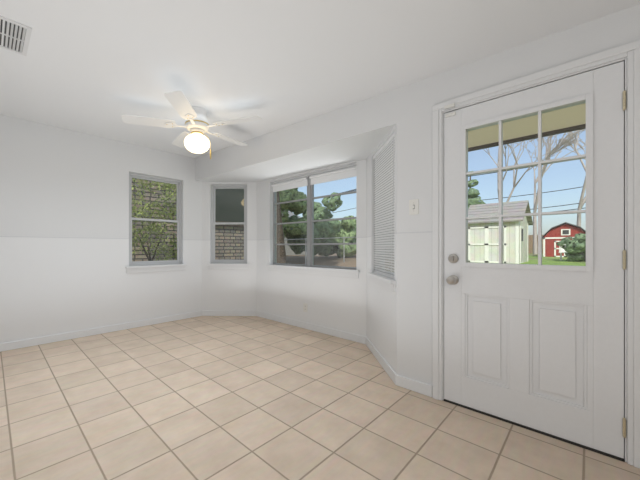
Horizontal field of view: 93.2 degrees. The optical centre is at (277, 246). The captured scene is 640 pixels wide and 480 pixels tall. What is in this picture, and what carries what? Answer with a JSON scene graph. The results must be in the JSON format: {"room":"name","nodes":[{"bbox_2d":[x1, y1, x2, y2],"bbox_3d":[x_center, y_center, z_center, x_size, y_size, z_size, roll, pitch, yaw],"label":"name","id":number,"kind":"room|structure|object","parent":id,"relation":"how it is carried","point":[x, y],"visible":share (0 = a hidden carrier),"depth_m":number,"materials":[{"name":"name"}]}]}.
{"room":"empty dining room","nodes":[
{"label":"empty dining room","id":0,"kind":"room"},
{"bbox_2d":[0,114,201,342],"bbox_3d":[-2.844,-0.285,3.273,4.528,2.750,0.140,0,0,-44],"label":"wall","id":1,"kind":"structure","parent":0,"point":[57,182],"depth_m":3.60,"materials":[{"name":"paint"}]},
{"bbox_2d":[125,172,186,272],"bbox_3d":[-1.733,-0.330,4.290,0.860,1.360,0.147,0,0,-44],"label":"window","id":2,"kind":"structure","parent":1,"relation":"in","point":[136,266],"depth_m":4.29,"materials":[{"name":"paint"}]},
{"bbox_2d":[202,182,256,310],"bbox_3d":[-0.771,-0.285,4.816,0.986,2.750,0.140,0,0,1],"label":"wall","id":3,"kind":"structure","parent":0,"point":[229,289],"depth_m":4.75,"materials":[{"name":"paint"}]},
{"bbox_2d":[207,185,249,269],"bbox_3d":[-0.779,-0.323,4.777,0.675,1.355,0.147,0,0,1],"label":"window","id":4,"kind":"structure","parent":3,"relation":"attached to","point":[237,264],"depth_m":4.81,"materials":[{"name":"paint"}]},
{"bbox_2d":[196,89,396,181],"bbox_3d":[0.088,-1.307,3.788,0.745,0.666,3.227,0,0,-44],"label":"soffit","id":5,"kind":"structure","parent":0,"point":[358,131],"depth_m":3.20,"materials":[{"name":"paint"}]},
{"bbox_2d":[257,159,366,336],"bbox_3d":[0.378,-0.285,4.096,0.140,2.750,2.034,0,0,-44],"label":"wall","id":6,"kind":"structure","parent":0,"point":[337,303],"depth_m":3.90,"materials":[{"name":"paint"}]},
{"bbox_2d":[303,303,307,311],"bbox_3d":[0.365,0.810,4.004,0.007,0.114,0.070,0,0,-44],"label":"electrical outlet plate","id":7,"kind":"object","parent":6,"relation":"attached to","point":[305,307],"visible":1,"depth_m":4.00,"materials":[{"name":"white plastic"}]},
{"bbox_2d":[266,164,359,278],"bbox_3d":[0.416,-0.310,4.009,0.157,1.340,1.569,0,0,-44],"label":"window","id":8,"kind":"structure","parent":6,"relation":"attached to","point":[309,181],"depth_m":4.01,"materials":[{"name":"paint"}]},
{"bbox_2d":[0,316,639,479],"bbox_3d":[-0.303,1.150,1.139,5.145,0.120,6.660,0,0,-44],"label":"floor","id":9,"kind":"structure","parent":0,"point":[227,398],"depth_m":1.91,"materials":[{"name":"tile"}]},
{"bbox_2d":[0,0,639,157],"bbox_3d":[-0.567,-1.352,0.884,4.330,0.470,6.580,0,0,-44],"label":"ceiling","id":10,"kind":"structure","parent":0,"point":[99,68],"depth_m":1.97,"materials":[{"name":"paint"}]},
{"bbox_2d":[0,15,31,55],"bbox_3d":[-1.687,-1.308,1.840,0.245,0.024,0.390,0,0,-44],"label":"ceiling vent","id":11,"kind":"object","parent":10,"relation":"in","point":[15,36],"visible":1,"depth_m":1.85,"materials":[{"name":"white metal"}]},
{"bbox_2d":[121,91,261,158],"bbox_3d":[-0.781,-1.097,2.934,1.259,0.501,1.258,0,0,-44],"label":"fan","id":12,"kind":"object","parent":10,"relation":"hanging from","point":[195,139],"visible":0.98,"depth_m":2.80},
{"bbox_2d":[367,124,396,373],"bbox_3d":[1.037,-0.285,2.890,0.140,2.750,1.053,0,0,3],"label":"wall","id":13,"kind":"structure","parent":0,"point":[381,319],"depth_m":2.82,"materials":[{"name":"paint"}]},
{"bbox_2d":[366,133,395,291],"bbox_3d":[0.993,-0.295,2.786,0.147,1.310,0.810,0,0,3],"label":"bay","id":14,"kind":"object","parent":13,"relation":"attached to","point":[383,157],"visible":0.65,"depth_m":2.77,"materials":[{"name":"paint"}]},
{"bbox_2d":[397,4,639,384],"bbox_3d":[2.167,-0.285,1.195,0.140,2.750,3.393,0,0,-44],"label":"wall","id":15,"kind":"structure","parent":0,"point":[417,101],"depth_m":2.21,"materials":[{"name":"paint"}]},
{"bbox_2d":[0,310,431,396],"bbox_3d":[-0.303,1.048,1.139,4.945,0.085,6.460,0,0,-44],"label":"baseboard","id":16,"kind":"structure","parent":15,"relation":"attached to","point":[413,385],"depth_m":3.61,"materials":[{"name":"paint"}]},
{"bbox_2d":[409,199,418,214],"bbox_3d":[1.027,-0.303,2.269,0.011,0.114,0.070,0,0,-44],"label":"switch plate","id":17,"kind":"object","parent":15,"relation":"attached to","point":[413,206],"visible":1,"depth_m":2.27,"materials":[{"name":"white plastic"}]},
{"bbox_2d":[468,103,585,151],"bbox_3d":[3.353,-1.291,1.385,1.830,0.218,5.340,0,0,-44],"label":"porch roof","id":18,"kind":"structure","parent":15,"relation":"attached to","point":[531,125],"depth_m":3.07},
{"bbox_2d":[444,61,625,458],"bbox_3d":[1.485,0.045,1.837,0.188,2.061,0.843,0,0,-44],"label":"door","id":19,"kind":"structure","parent":15,"relation":"in","point":[539,346],"depth_m":1.74,"materials":[{"name":"paint"}]},
{"bbox_2d":[432,40,639,468],"bbox_3d":[1.516,0.035,1.871,0.179,2.109,0.978,0,0,-44],"label":"door frame","id":20,"kind":"structure","parent":15,"relation":"attached to","point":[628,54],"depth_m":1.53,"materials":[{"name":"paint"}]},
{"label":"outside","id":21,"kind":"structure","parent":0,"visible":0},
{"bbox_2d":[286,253,585,271],"bbox_3d":[21.728,2.012,27.891,150.000,2.710,150.000,0,0,-44],"label":"ground","id":22,"kind":"structure","parent":21,"point":[550,260],"depth_m":15.19,"materials":[{"name":"green plant"}]},
{"bbox_2d":[132,178,176,260],"bbox_3d":[-2.101,-0.232,5.245,1.573,3.065,1.407,0,0,-44],"label":"sapling","id":23,"kind":"object","parent":22,"relation":"on","point":[167,199],"depth_m":5.17,"materials":[{"name":"green plant"}]},
{"bbox_2d":[132,178,243,260],"bbox_3d":[-2.969,-0.310,6.250,6.400,3.800,0.680,0,0,-44],"label":"stone wall","id":24,"kind":"structure","parent":22,"relation":"on","point":[239,230],"depth_m":7.32,"materials":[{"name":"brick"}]},
{"bbox_2d":[277,191,286,265],"bbox_3d":[-0.437,-2.993,8.383,4.316,8.293,3.752,0,0,-44],"label":"trees","id":25,"kind":"object","parent":22,"relation":"on","point":[280,240],"depth_m":8.35,"materials":[{"name":"green plant"}]},
{"bbox_2d":[279,188,306,237],"bbox_3d":[-0.240,-1.482,14.260,3.304,4.906,3.145,0,0,-44],"label":"tree","id":26,"kind":"object","parent":22,"relation":"on","point":[294,210],"depth_m":13.76,"materials":[{"name":"green plant"}]},
{"bbox_2d":[282,211,306,254],"bbox_3d":[-4.862,-1.207,24.135,13.500,5.600,9.500,0,0,-44],"label":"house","id":27,"kind":"structure","parent":22,"relation":"on","point":[291,253],"depth_m":23.96,"materials":[{"name":"grey"}]},
{"bbox_2d":[286,192,342,255],"bbox_3d":[1.888,-1.083,16.756,3.527,3.855,3.412,0,0,-44],"label":"tree","id":28,"kind":"object","parent":22,"relation":"on","point":[331,226],"depth_m":16.00,"materials":[{"name":"green plant"}]},
{"bbox_2d":[318,215,355,257],"bbox_3d":[3.845,-0.554,18.881,3.194,2.621,3.383,0,0,-44],"label":"tree","id":29,"kind":"object","parent":22,"relation":"on","point":[343,230],"depth_m":17.54,"materials":[{"name":"green plant"}]},
{"bbox_2d":[285,237,390,264],"bbox_3d":[9.469,0.303,20.796,34.556,1.832,0.056,0,0,-44],"label":"fence","id":30,"kind":"object","parent":22,"relation":"on","point":[343,239],"depth_m":13.77,"materials":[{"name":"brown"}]},
{"bbox_2d":[333,166,585,220],"bbox_3d":[26.930,-5.043,39.850,0.430,11.800,98.400,0,0,-44],"label":"utility poles","id":31,"kind":"object","parent":22,"relation":"on","point":[512,196],"depth_m":36.54,"materials":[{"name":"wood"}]},
{"bbox_2d":[468,171,485,208],"bbox_3d":[12.357,-2.015,19.262,3.220,5.669,3.036,0,0,-44],"label":"conifer","id":32,"kind":"object","parent":22,"relation":"on","point":[471,195],"depth_m":18.88,"materials":[{"name":"green plant"}]},
{"bbox_2d":[468,200,532,263],"bbox_3d":[9.810,-0.633,13.381,3.060,2.680,2.110,0,0,-44],"label":"shed","id":33,"kind":"object","parent":22,"relation":"on","point":[491,227],"depth_m":12.52,"materials":[{"name":"beige wood"}]},
{"bbox_2d":[483,130,580,201],"bbox_3d":[18.137,-4.952,22.729,6.576,11.427,6.958,0,0,-44],"label":"tree","id":34,"kind":"object","parent":22,"relation":"on","point":[555,148],"depth_m":22.86,"materials":[{"name":"grey plant"}]},
{"bbox_2d":[528,235,542,253],"bbox_3d":[28.077,-0.243,27.032,0.150,2.000,80.050,0,0,-44],"label":"fence","id":35,"kind":"object","parent":22,"relation":"on","point":[530,244],"depth_m":29.94,"materials":[{"name":"brown wood"}]},
{"bbox_2d":[514,129,585,253],"bbox_3d":[25.392,-6.645,27.554,12.409,14.808,8.248,0,0,-44],"label":"tree","id":36,"kind":"object","parent":22,"relation":"on","point":[536,200],"depth_m":27.49,"materials":[{"name":"grey plant"}]},
{"bbox_2d":[559,244,565,258],"bbox_3d":[14.521,0.252,14.762,0.400,0.850,1.000,0,0,-44],"label":"bench","id":37,"kind":"object","parent":22,"relation":"on","point":[562,249],"depth_m":15.08,"materials":[{"name":"white wood"}]},
{"bbox_2d":[542,222,585,256],"bbox_3d":[19.646,-0.453,20.397,3.000,2.320,2.440,0,0,-44],"label":"barn","id":38,"kind":"object","parent":22,"relation":"on","point":[557,233],"depth_m":19.79,"materials":[{"name":"red wood"}]},
{"bbox_2d":[556,233,585,261],"bbox_3d":[13.580,0.067,13.382,1.877,1.378,1.770,0,0,-44],"label":"bush","id":39,"kind":"object","parent":22,"relation":"on","point":[562,243],"depth_m":13.31,"materials":[{"name":"green plant"}]},
{"bbox_2d":[558,130,585,159],"bbox_3d":[28.066,-4.928,23.201,7.829,11.372,10.167,0,0,-44],"label":"tree","id":40,"kind":"object","parent":22,"relation":"on","point":[579,145],"depth_m":24.62,"materials":[{"name":"grey plant"}]},
{"bbox_2d":[571,130,585,226],"bbox_3d":[24.350,-5.605,21.863,7.490,12.739,8.465,0,0,-44],"label":"tree","id":41,"kind":"object","parent":22,"relation":"on","point":[580,204],"depth_m":22.61,"materials":[{"name":"grey plant"}]},
{"bbox_3d":[-2.133,-0.285,-0.626,0.140,2.750,6.740,0,0,-44],"label":"wall","id":42,"kind":"structure","parent":0,"visible":0},
{"bbox_2d":[0,231,431,239],"bbox_3d":[-0.303,-0.110,1.139,4.945,0.008,6.460,0,0,-44],"label":"trim","id":43,"kind":"structure","parent":42,"relation":"attached to","point":[184,239],"depth_m":3.38,"materials":[{"name":"white wood"}]}
]}

